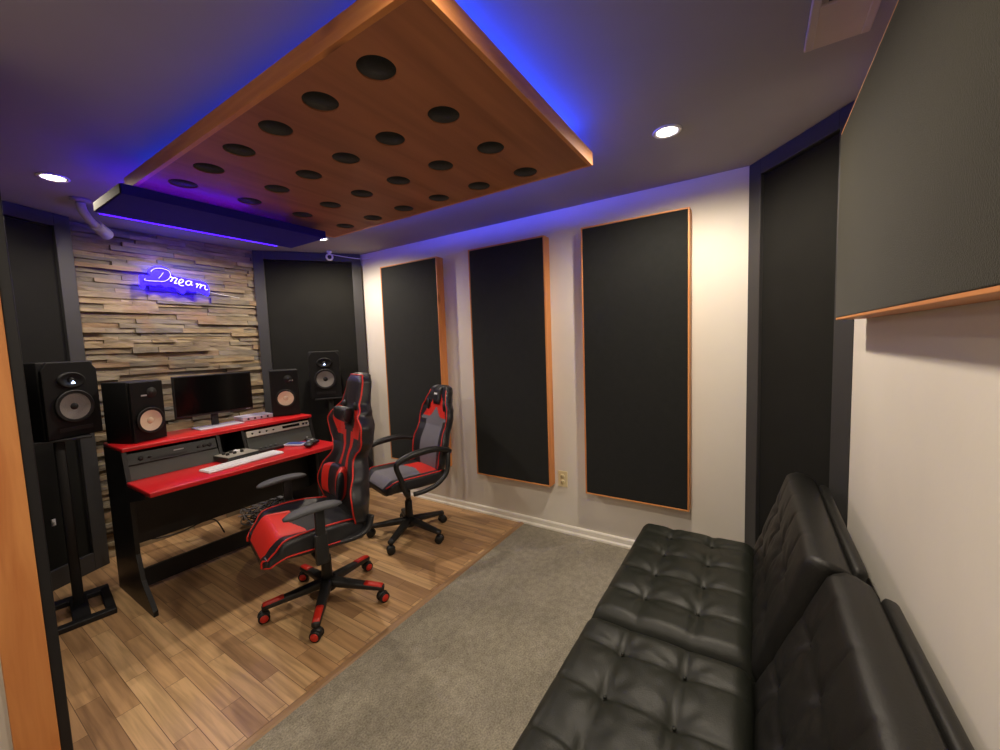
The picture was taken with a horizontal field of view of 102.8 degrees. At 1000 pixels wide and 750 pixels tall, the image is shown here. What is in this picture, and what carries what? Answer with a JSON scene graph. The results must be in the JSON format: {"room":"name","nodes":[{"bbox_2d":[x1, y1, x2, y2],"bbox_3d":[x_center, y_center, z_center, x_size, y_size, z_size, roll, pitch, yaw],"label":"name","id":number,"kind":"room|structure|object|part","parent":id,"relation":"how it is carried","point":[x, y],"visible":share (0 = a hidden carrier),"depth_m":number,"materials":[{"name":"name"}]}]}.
{"room":"studio","nodes":[
{"label":"studio","id":0,"kind":"room"},
{"bbox_2d":[0,663,12,749],"bbox_3d":[-1.944,0.271,0.634,0.100,2.300,1.326,1,5,33],"label":"wall","id":1,"kind":"structure","parent":0,"point":[5,734],"depth_m":1.22,"materials":[{"name":"white paint"}]},
{"bbox_2d":[5,216,303,389],"bbox_3d":[-2.494,0.079,3.283,0.100,2.300,2.560,1,5,33],"label":"wall","id":2,"kind":"structure","parent":0,"point":[5,216],"depth_m":3.15,"materials":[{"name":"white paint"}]},
{"bbox_2d":[69,222,271,557],"bbox_3d":[-2.470,0.088,3.172,0.060,2.298,1.258,1,5,33],"label":"stone wall","id":3,"kind":"structure","parent":0,"point":[108,272],"depth_m":3.03,"materials":[{"name":"beige stone"}]},
{"bbox_2d":[139,266,208,295],"bbox_3d":[-2.471,-0.714,3.031,0.070,0.195,0.429,1,6,33],"label":"sign","id":4,"kind":"object","parent":3,"relation":"attached to","point":[158,275],"visible":1,"depth_m":2.98,"materials":[{"name":"purple plastic"}]},
{"bbox_2d":[53,488,518,749],"bbox_3d":[-1.467,1.259,2.744,2.360,0.040,2.560,1,5,33],"label":"floor","id":5,"kind":"structure","parent":0,"point":[202,673],"depth_m":2.01,"materials":[{"name":"brown wood"}]},
{"bbox_2d":[2,200,109,590],"bbox_3d":[-2.763,0.163,2.369,0.045,2.298,0.541,-1,5,8],"label":"trap","id":6,"kind":"object","parent":5,"relation":"on","point":[41,258],"visible":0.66,"depth_m":2.46,"materials":[{"name":"grey fabric"}]},
{"bbox_2d":[51,519,55,525],"bbox_3d":[-2.700,0.893,2.417,0.013,0.042,0.018,-1,5,8],"label":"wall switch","id":7,"kind":"object","parent":6,"relation":"attached to","point":[53,521],"visible":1,"depth_m":2.41,"materials":[{"name":"white plastic"}]},
{"bbox_2d":[33,434,117,634],"bbox_3d":[-2.347,0.824,2.177,0.380,0.980,0.260,2,6,40],"label":"speaker stand","id":8,"kind":"object","parent":5,"relation":"on","point":[78,602],"visible":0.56,"depth_m":2.19,"materials":[{"name":"black metal"}]},
{"bbox_3d":[-2.383,0.342,2.155,0.240,0.012,0.240,2,6,40],"label":"plate","id":9,"kind":"part","parent":8,"relation":"part of","materials":[{"name":"black metal"}]},
{"bbox_2d":[23,361,102,441],"bbox_3d":[-2.419,0.133,2.163,0.285,0.405,0.250,-1,5,9],"label":"speaker","id":10,"kind":"object","parent":8,"relation":"on","point":[63,397],"visible":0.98,"depth_m":2.09},
{"bbox_2d":[154,519,224,538],"bbox_3d":[-2.361,1.099,2.944,0.528,0.292,0.078,-6,6,-41],"label":"cable","id":11,"kind":"object","parent":5,"relation":"on","point":[210,519],"visible":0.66,"depth_m":2.99,"materials":[{"name":"plastic"}]},
{"bbox_2d":[103,413,332,616],"bbox_3d":[-1.747,0.804,2.686,0.700,0.896,1.120,1,5,33],"label":"desk","id":12,"kind":"object","parent":5,"relation":"on","point":[142,510],"visible":0.62,"depth_m":2.48,"materials":[{"name":"black laminate"}]},
{"bbox_3d":[-2.067,0.863,2.243,0.640,0.872,0.022,1,5,33],"label":"panel","id":13,"kind":"part","parent":12,"relation":"part of","materials":[{"name":"black laminate"}]},
{"bbox_2d":[101,380,166,443],"bbox_3d":[-2.179,0.214,2.390,0.223,0.357,0.188,-1,5,12],"label":"speaker","id":14,"kind":"object","parent":12,"relation":"on","point":[134,411],"visible":1,"depth_m":2.31},
{"bbox_2d":[127,438,218,480],"bbox_3d":[-1.957,0.502,2.406,0.073,0.153,0.447,1,5,33],"label":"rack","id":15,"kind":"object","parent":12,"relation":"in","point":[159,461],"visible":0.88,"depth_m":2.38,"materials":[{"name":"black metal"}]},
{"bbox_3d":[-1.851,1.164,2.791,0.020,0.110,1.075,1,5,33],"label":"foot rail","id":16,"kind":"part","parent":12,"relation":"part of","materials":[{"name":"black laminate"}]},
{"bbox_2d":[103,413,310,452],"bbox_3d":[-1.918,0.367,2.751,0.330,0.024,1.120,1,5,33],"label":"shelf","id":17,"kind":"object","parent":12,"relation":"attached to","point":[177,436],"depth_m":2.57,"materials":[{"name":"red laminate"}]},
{"bbox_3d":[-2.032,0.472,2.835,0.016,0.190,1.075,1,5,33],"label":"panel","id":18,"kind":"part","parent":12,"relation":"part of","materials":[{"name":"black laminate"}]},
{"bbox_2d":[171,371,252,430],"bbox_3d":[-1.960,0.174,2.764,0.150,0.362,0.475,1,5,33],"label":"computer monitor","id":19,"kind":"object","parent":12,"relation":"on","point":[213,394],"visible":1,"depth_m":2.75,"materials":[{"name":"black plastic"}]},
{"bbox_3d":[-1.824,0.751,2.730,0.018,0.360,1.075,1,5,33],"label":"modesty panel","id":20,"kind":"part","parent":12,"relation":"part of","materials":[{"name":"black laminate"}]},
{"bbox_2d":[127,440,332,497],"bbox_3d":[-1.613,0.559,2.565,0.350,0.026,1.104,1,5,33],"label":"countertop","id":21,"kind":"structure","parent":12,"relation":"on","point":[162,484],"depth_m":2.31,"materials":[{"name":"red laminate"}]},
{"bbox_2d":[213,448,259,462],"bbox_3d":[-1.725,0.520,2.613,0.170,0.050,0.205,0,5,26],"label":"controller","id":22,"kind":"object","parent":12,"relation":"on","point":[236,454],"visible":0.95,"depth_m":2.57,"materials":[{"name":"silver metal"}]},
{"bbox_3d":[-1.725,0.510,2.612,0.160,0.003,0.195,0,5,26],"label":"plate","id":23,"kind":"part","parent":22,"relation":"part of","materials":[{"name":"silver metal"}]},
{"bbox_2d":[199,450,283,473],"bbox_3d":[-1.614,0.542,2.520,0.115,0.014,0.460,0,5,27],"label":"keyboard","id":24,"kind":"object","parent":12,"relation":"on","point":[238,462],"visible":1,"depth_m":2.48,"materials":[{"name":"white plastic"}]},
{"bbox_2d":[234,412,272,421],"bbox_3d":[-1.862,0.316,3.024,0.158,0.030,0.215,1,6,35],"label":"audio interface","id":25,"kind":"object","parent":12,"relation":"on","point":[248,417],"visible":1,"depth_m":2.98,"materials":[{"name":"plastic"}]},
{"bbox_2d":[256,443,283,452],"bbox_3d":[-1.616,0.510,2.799,0.075,0.032,0.170,0,5,27],"label":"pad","id":26,"kind":"object","parent":12,"relation":"on","point":[275,446],"visible":0.9,"depth_m":2.79,"materials":[{"name":"black plastic"}]},
{"bbox_2d":[244,420,311,449],"bbox_3d":[-1.616,0.448,2.937,0.073,0.152,0.467,1,5,33],"label":"rack","id":27,"kind":"object","parent":12,"relation":"in","point":[285,435],"visible":0.93,"depth_m":2.92,"materials":[{"name":"silver metal"}]},
{"bbox_2d":[269,368,300,416],"bbox_3d":[-1.711,0.135,3.171,0.195,0.357,0.213,-5,5,-31],"label":"speaker","id":28,"kind":"object","parent":12,"relation":"on","point":[284,386],"visible":0.99,"depth_m":3.09},
{"bbox_2d":[284,442,305,445],"bbox_3d":[-1.499,0.505,2.926,0.150,0.013,0.085,-2,5,4],"label":"phone","id":29,"kind":"object","parent":12,"relation":"on","point":[289,443],"visible":0.82,"depth_m":2.90,"materials":[{"name":"plastic"}]},
{"bbox_3d":[-1.476,0.768,3.163,0.640,0.872,0.022,1,5,33],"label":"panel","id":30,"kind":"part","parent":12,"relation":"part of","materials":[{"name":"black laminate"}]},
{"bbox_2d":[304,439,318,446],"bbox_3d":[-1.362,0.488,2.877,0.068,0.042,0.150,-2,5,1],"label":"game controller","id":31,"kind":"object","parent":12,"relation":"on","point":[309,443],"visible":1,"depth_m":2.86,"materials":[{"name":"black plastic"}]},
{"bbox_2d":[238,495,283,525],"bbox_3d":[-1.916,1.087,3.358,0.334,0.239,0.533,1,5,33],"label":"cable tangle","id":32,"kind":"object","parent":5,"relation":"on","point":[277,500],"visible":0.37,"depth_m":3.24,"materials":[{"name":"black plastic"}]},
{"bbox_2d":[252,250,372,500],"bbox_3d":[-1.735,0.012,3.793,0.908,2.298,0.045,-4,5,-20],"label":"trap","id":33,"kind":"object","parent":5,"relation":"on","point":[313,304],"visible":0.53,"depth_m":3.74,"materials":[{"name":"grey fabric"}]},
{"bbox_3d":[-1.738,0.001,3.799,0.742,2.112,0.020,-4,5,-20],"label":"fabric panel","id":34,"kind":"part","parent":33,"relation":"part of","materials":[{"name":"grey fabric"}]},
{"bbox_2d":[246,372,389,642],"bbox_3d":[-0.994,0.634,2.180,0.652,1.261,0.690,-6,6,-41],"label":"gaming chair","id":35,"kind":"object","parent":5,"relation":"on","point":[292,528],"visible":1,"depth_m":2.14,"materials":[{"name":"black leather"}]},
{"bbox_3d":[-1.164,0.749,2.267,0.070,0.280,0.279,-6,6,-41],"label":"arm post","id":36,"kind":"part","parent":35,"relation":"part of","materials":[{"name":"black plastic"}]},
{"bbox_3d":[-1.107,1.174,2.143,0.298,0.072,0.060,-5,5,-31],"label":"leg","id":37,"kind":"part","parent":35,"relation":"part of","materials":[{"name":"black plastic"}]},
{"bbox_3d":[-1.032,0.819,2.154,0.505,0.154,0.524,-6,6,-41],"label":"seat","id":38,"kind":"part","parent":35,"relation":"part of","materials":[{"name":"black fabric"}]},
{"bbox_3d":[-1.091,1.157,2.341,0.298,0.072,0.060,2,6,41],"label":"leg","id":39,"kind":"part","parent":35,"relation":"part of","materials":[{"name":"black plastic"}]},
{"bbox_3d":[-0.935,0.762,2.004,0.070,0.280,0.279,-6,6,-41],"label":"arm post","id":40,"kind":"part","parent":35,"relation":"part of","materials":[{"name":"black plastic"}]},
{"bbox_3d":[-0.924,1.173,2.067,0.060,0.072,0.298,-3,5,-13],"label":"leg","id":41,"kind":"part","parent":35,"relation":"part of","materials":[{"name":"black plastic"}]},
{"bbox_2d":[320,462,346,500],"bbox_3d":[-0.918,0.595,2.242,0.098,0.183,0.276,-6,6,-41],"label":"lumbar pillow","id":42,"kind":"object","parent":35,"relation":"on","point":[333,475],"depth_m":2.22,"materials":[{"name":"red leather"}]},
{"bbox_2d":[333,406,352,422],"bbox_3d":[-0.875,0.227,2.262,0.079,0.095,0.168,-6,6,-41],"label":"pillow","id":43,"kind":"object","parent":35,"relation":"on","point":[342,413],"depth_m":2.27,"materials":[{"name":"black leather"}]},
{"bbox_3d":[-0.851,0.404,2.292,0.239,0.832,0.570,-6,6,-41],"label":"backrest","id":44,"kind":"part","parent":35,"relation":"part of","materials":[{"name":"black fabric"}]},
{"bbox_3d":[-0.898,1.147,2.386,0.060,0.072,0.298,0,5,23],"label":"leg","id":45,"kind":"part","parent":35,"relation":"part of","materials":[{"name":"black plastic"}]},
{"bbox_3d":[-0.794,1.157,2.217,0.298,0.072,0.060,-2,5,5],"label":"leg","id":46,"kind":"part","parent":35,"relation":"part of","materials":[{"name":"black plastic"}]},
{"bbox_2d":[315,394,343,449],"bbox_3d":[-1.489,0.681,3.583,0.260,0.980,0.380,-4,5,-23],"label":"speaker stand","id":47,"kind":"object","parent":5,"relation":"on","point":[330,399],"visible":0.08,"depth_m":3.58,"materials":[{"name":"black metal"}]},
{"bbox_2d":[308,351,341,398],"bbox_3d":[-1.565,-0.011,3.573,0.250,0.405,0.285,-4,5,-23],"label":"speaker","id":48,"kind":"object","parent":47,"relation":"on","point":[324,366],"visible":1,"depth_m":3.45},
{"bbox_3d":[-1.517,0.197,3.567,0.240,0.012,0.240,-4,5,-23],"label":"plate","id":49,"kind":"part","parent":47,"relation":"part of","materials":[{"name":"black metal"}]},
{"bbox_2d":[234,522,523,749],"bbox_3d":[-0.467,1.250,2.117,0.040,0.007,2.403,1,5,33],"label":"trim","id":50,"kind":"structure","parent":5,"relation":"attached to","point":[262,731],"depth_m":1.81,"materials":[{"name":"brown wood"}]},
{"bbox_2d":[366,384,453,554],"bbox_3d":[-0.642,0.641,2.984,0.671,1.094,0.622,-6,6,-39],"label":"gaming chair","id":51,"kind":"object","parent":5,"relation":"on","point":[424,465],"visible":0.98,"depth_m":2.94,"materials":[{"name":"black leather"}]},
{"bbox_3d":[-0.830,1.098,2.970,0.270,0.072,0.060,-2,5,-4],"label":"leg","id":52,"kind":"part","parent":51,"relation":"part of","materials":[{"name":"black plastic"}]},
{"bbox_3d":[-0.821,0.645,3.126,0.464,0.337,0.150,-6,6,-39],"label":"armrest","id":53,"kind":"part","parent":51,"relation":"part of","materials":[{"name":"black plastic"}]},
{"bbox_3d":[-0.713,1.104,2.832,0.060,0.072,0.270,-1,5,14],"label":"leg","id":54,"kind":"part","parent":51,"relation":"part of","materials":[{"name":"black plastic"}]},
{"bbox_3d":[-0.700,0.745,2.945,0.450,0.106,0.470,-6,6,-39],"label":"seat","id":55,"kind":"part","parent":51,"relation":"part of","materials":[{"name":"grey fabric"}]},
{"bbox_3d":[-0.541,0.662,2.785,0.464,0.337,0.150,-6,6,-39],"label":"armrest","id":56,"kind":"part","parent":51,"relation":"part of","materials":[{"name":"black plastic"}]},
{"bbox_3d":[-0.544,1.093,2.900,0.270,0.072,0.060,1,5,32],"label":"leg","id":57,"kind":"part","parent":51,"relation":"part of","materials":[{"name":"black plastic"}]},
{"bbox_3d":[-0.556,1.079,3.080,0.271,0.072,0.060,-6,6,-39],"label":"leg","id":58,"kind":"part","parent":51,"relation":"part of","materials":[{"name":"black plastic"}]},
{"bbox_3d":[-0.490,0.395,3.099,0.237,0.634,0.470,-6,6,-39],"label":"backrest","id":59,"kind":"part","parent":51,"relation":"part of","materials":[{"name":"grey fabric"}]},
{"bbox_2d":[247,524,629,749],"bbox_3d":[-0.063,1.346,1.027,1.860,0.040,3.950,1,5,33],"label":"carpet","id":60,"kind":"structure","parent":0,"point":[470,669],"depth_m":1.77,"materials":[{"name":"grey carpet"}]},
{"bbox_2d":[512,472,973,749],"bbox_3d":[0.677,0.894,1.272,0.828,0.768,1.714,1,5,33],"label":"futon","id":61,"kind":"object","parent":60,"relation":"on","point":[696,641],"visible":1,"depth_m":1.11,"materials":[{"name":"black leather"}]},
{"bbox_2d":[512,618,755,749],"bbox_3d":[0.325,0.985,0.997,0.533,0.159,0.858,1,5,33],"label":"seat cushion","id":62,"kind":"object","parent":61,"relation":"on","point":[622,685],"depth_m":1.11,"materials":[{"name":"black leather"}]},
{"bbox_2d":[591,523,755,682],"bbox_3d":[0.786,0.911,1.714,0.533,0.159,0.858,1,5,33],"label":"seat cushion","id":63,"kind":"object","parent":61,"relation":"on","point":[693,592],"depth_m":1.55,"materials":[{"name":"black leather"}]},
{"bbox_2d":[751,472,852,681],"bbox_3d":[1.086,0.707,1.500,0.238,0.461,0.858,1,5,33],"label":"cushion","id":64,"kind":"object","parent":61,"relation":"on","point":[802,542],"depth_m":1.30,"materials":[{"name":"black leather"}]},
{"bbox_2d":[754,573,948,749],"bbox_3d":[0.649,0.792,0.768,0.267,0.453,0.858,1,5,33],"label":"cushion","id":65,"kind":"object","parent":61,"relation":"on","point":[838,668],"depth_m":0.86,"materials":[{"name":"black leather"}]},
{"bbox_2d":[744,100,855,547],"bbox_3d":[1.426,0.046,1.931,0.045,2.298,0.605,-2,5,-5],"label":"trap","id":66,"kind":"object","parent":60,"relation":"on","point":[800,357],"visible":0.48,"depth_m":1.90,"materials":[{"name":"grey fabric"}]},
{"bbox_3d":[1.433,0.036,1.931,0.020,2.112,0.439,-2,5,-5],"label":"fabric panel","id":67,"kind":"part","parent":66,"relation":"part of","materials":[{"name":"grey fabric"}]},
{"bbox_2d":[0,0,897,262],"bbox_3d":[-1.082,-1.009,1.439,4.400,0.060,3.950,1,5,33],"label":"ceiling","id":68,"kind":"structure","parent":0,"point":[91,91],"depth_m":1.36,"materials":[{"name":"paint"}]},
{"bbox_2d":[35,172,70,182],"bbox_3d":[-2.215,-0.978,1.979,0.120,0.007,0.120,1,5,33],"label":"recessed light","id":69,"kind":"object","parent":68,"relation":"in","point":[47,176],"visible":1,"depth_m":1.97,"materials":[{"name":"white plastic"}]},
{"bbox_2d":[68,196,113,239],"bbox_3d":[-2.443,-0.933,2.402,0.090,0.147,0.384,-4,5,-26],"label":"security camera","id":70,"kind":"object","parent":68,"relation":"attached to","point":[98,227],"visible":1,"depth_m":2.35,"materials":[{"name":"white plastic"}]},
{"bbox_3d":[-2.436,-0.943,2.367,0.052,0.117,0.263,-4,5,-27],"label":"arm","id":71,"kind":"part","parent":70,"relation":"part of","materials":[{"name":"white plastic"}]},
{"bbox_2d":[98,213,276,245],"bbox_3d":[-2.208,-1.057,2.957,0.012,0.004,1.120,1,5,33],"label":"strip light","id":72,"kind":"object","parent":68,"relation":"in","point":[98,213],"visible":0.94,"depth_m":2.84,"materials":[{"name":"glowing purple light"}]},
{"bbox_2d":[93,183,325,247],"bbox_3d":[-1.533,-0.925,2.218,0.390,0.200,0.977,1,5,33],"label":"ceiling baffle","id":73,"kind":"structure","parent":68,"relation":"hanging from","point":[123,200],"depth_m":2.06,"materials":[{"name":"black fabric"}]},
{"bbox_2d":[325,251,333,260],"bbox_3d":[-1.575,-1.098,3.686,0.048,0.086,0.060,1,5,33],"label":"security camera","id":74,"kind":"object","parent":68,"relation":"attached to","point":[329,257],"visible":1,"depth_m":3.68,"materials":[{"name":"white plastic"}]},
{"bbox_2d":[124,0,592,237],"bbox_3d":[-0.677,-0.965,1.835,1.885,0.120,1.112,1,5,33],"label":"cloud","id":75,"kind":"object","parent":68,"relation":"hanging from","point":[391,110],"visible":0.98,"depth_m":1.46,"materials":[{"name":"brown wood"}]},
{"bbox_3d":[-0.971,-0.887,1.379,1.849,0.058,0.018,1,5,33],"label":"frame","id":76,"kind":"part","parent":75,"relation":"part of","materials":[{"name":"orange wood"}]},
{"bbox_3d":[-0.381,-0.982,2.295,1.849,0.058,0.018,1,5,33],"label":"frame","id":77,"kind":"part","parent":75,"relation":"part of","materials":[{"name":"orange wood"}]},
{"bbox_3d":[0.110,-0.923,1.333,0.018,0.058,1.112,1,5,33],"label":"frame","id":78,"kind":"part","parent":75,"relation":"part of","materials":[{"name":"orange wood"}]},
{"bbox_2d":[652,124,681,138],"bbox_3d":[0.732,-1.066,1.750,0.120,0.007,0.120,1,5,33],"label":"recessed light","id":79,"kind":"object","parent":68,"relation":"in","point":[669,130],"visible":1,"depth_m":1.75,"materials":[{"name":"white plastic"}]},
{"bbox_2d":[804,0,881,52],"bbox_3d":[0.916,-1.014,1.043,0.160,0.012,0.460,1,5,33],"label":"ceiling vent","id":80,"kind":"object","parent":68,"relation":"in","point":[830,21],"visible":1,"depth_m":1.15,"materials":[{"name":"white metal"}]},
{"bbox_2d":[328,166,748,541],"bbox_3d":[0.015,-0.003,3.172,4.400,2.300,0.100,1,5,33],"label":"wall","id":81,"kind":"structure","parent":0,"point":[718,203],"depth_m":2.71,"materials":[{"name":"white paint"}]},
{"bbox_2d":[380,256,451,466],"bbox_3d":[-0.752,-0.095,3.544,0.675,1.770,0.083,1,5,33],"label":"acoustic panel","id":82,"kind":"object","parent":81,"relation":"attached to","point":[412,292],"visible":0.87,"depth_m":3.49,"materials":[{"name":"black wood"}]},
{"bbox_3d":[-1.032,-0.100,3.724,0.009,1.770,0.083,1,5,33],"label":"frame","id":83,"kind":"part","parent":82,"relation":"part of","materials":[{"name":"orange wood"}]},
{"bbox_3d":[-0.784,-0.973,3.474,0.657,0.009,0.083,1,5,33],"label":"cross frame","id":84,"kind":"part","parent":82,"relation":"part of","materials":[{"name":"orange wood"}]},
{"bbox_3d":[-0.472,-0.091,3.364,0.009,1.770,0.083,1,5,33],"label":"frame","id":85,"kind":"part","parent":82,"relation":"part of","materials":[{"name":"orange wood"}]},
{"bbox_2d":[468,235,554,486],"bbox_3d":[0.079,-0.083,3.011,0.650,1.770,0.083,1,5,33],"label":"acoustic panel","id":86,"kind":"object","parent":81,"relation":"attached to","point":[509,282],"visible":1,"depth_m":2.95,"materials":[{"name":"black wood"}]},
{"bbox_3d":[-0.191,-0.087,3.184,0.009,1.770,0.083,1,5,33],"label":"frame","id":87,"kind":"part","parent":86,"relation":"part of","materials":[{"name":"orange wood"}]},
{"bbox_3d":[0.047,-0.960,2.941,0.632,0.009,0.083,1,5,33],"label":"cross frame","id":88,"kind":"part","parent":86,"relation":"part of","materials":[{"name":"orange wood"}]},
{"bbox_3d":[0.111,0.794,3.081,0.632,0.009,0.083,1,5,33],"label":"cross frame","id":89,"kind":"part","parent":86,"relation":"part of","materials":[{"name":"orange wood"}]},
{"bbox_3d":[0.349,-0.079,2.838,0.009,1.770,0.083,1,5,33],"label":"frame","id":90,"kind":"part","parent":86,"relation":"part of","materials":[{"name":"orange wood"}]},
{"bbox_2d":[401,489,634,548],"bbox_3d":[0.077,1.119,3.175,3.210,0.060,0.022,1,5,33],"label":"baseboard","id":91,"kind":"structure","parent":81,"relation":"attached to","point":[618,541],"depth_m":3.06,"materials":[{"name":"paint"}]},
{"bbox_2d":[558,470,567,486],"bbox_3d":[0.456,0.755,2.901,0.072,0.116,0.010,1,5,33],"label":"wall outlet","id":92,"kind":"object","parent":81,"relation":"attached to","point":[562,475],"visible":1,"depth_m":2.90,"materials":[{"name":"beige plastic"}]},
{"bbox_2d":[581,207,691,511],"bbox_3d":[0.847,-0.071,2.518,0.645,1.770,0.083,1,5,33],"label":"acoustic panel","id":93,"kind":"object","parent":81,"relation":"attached to","point":[636,272],"visible":1,"depth_m":2.46,"materials":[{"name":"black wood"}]},
{"bbox_3d":[0.579,-0.075,2.690,0.009,1.770,0.083,1,5,33],"label":"frame","id":94,"kind":"part","parent":93,"relation":"part of","materials":[{"name":"orange wood"}]},
{"bbox_3d":[0.815,-0.948,2.448,0.627,0.009,0.083,1,5,33],"label":"cross frame","id":95,"kind":"part","parent":93,"relation":"part of","materials":[{"name":"orange wood"}]},
{"bbox_3d":[0.879,0.806,2.588,0.627,0.009,0.083,1,5,33],"label":"cross frame","id":96,"kind":"part","parent":93,"relation":"part of","materials":[{"name":"orange wood"}]},
{"bbox_3d":[1.115,-0.067,2.346,0.009,1.770,0.083,1,5,33],"label":"frame","id":97,"kind":"part","parent":93,"relation":"part of","materials":[{"name":"orange wood"}]},
{"bbox_2d":[847,300,999,749],"bbox_3d":[0.711,0.193,0.410,0.100,2.300,3.950,1,5,33],"label":"wall","id":98,"kind":"structure","parent":0,"point":[923,520],"depth_m":0.84,"materials":[{"name":"white paint"}]},
{"bbox_2d":[836,0,999,319],"bbox_3d":[0.782,-0.454,0.679,0.085,0.660,1.780,1,5,33],"label":"acoustic panel","id":99,"kind":"object","parent":98,"relation":"attached to","point":[919,219],"visible":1,"depth_m":0.70,"materials":[{"name":"black fabric"}]},
{"bbox_3d":[0.771,-0.775,0.653,0.083,0.016,1.780,1,5,33],"label":"cross frame","id":100,"kind":"part","parent":99,"relation":"part of","materials":[{"name":"orange wood"}]},
{"bbox_3d":[0.794,-0.133,0.705,0.083,0.016,1.780,1,5,33],"label":"cross frame","id":101,"kind":"part","parent":99,"relation":"part of","materials":[{"name":"orange wood"}]},
{"bbox_3d":[-2.316,0.198,1.710,1.900,2.300,0.090,1,5,33],"label":"wall","id":102,"kind":"structure","parent":0,"visible":0},
{"bbox_2d":[0,297,60,749],"bbox_3d":[-1.507,0.210,1.193,0.020,2.300,0.092,1,5,33],"label":"trim","id":103,"kind":"structure","parent":102,"relation":"attached to","point":[24,657],"depth_m":1.23,"materials":[{"name":"orange wood"}]},
{"bbox_2d":[0,192,73,749],"bbox_3d":[-2.106,0.196,1.648,1.500,2.300,0.028,1,5,33],"label":"trim","id":104,"kind":"structure","parent":102,"relation":"attached to","point":[6,286],"depth_m":1.25,"materials":[{"name":"orange wood"}]}
]}

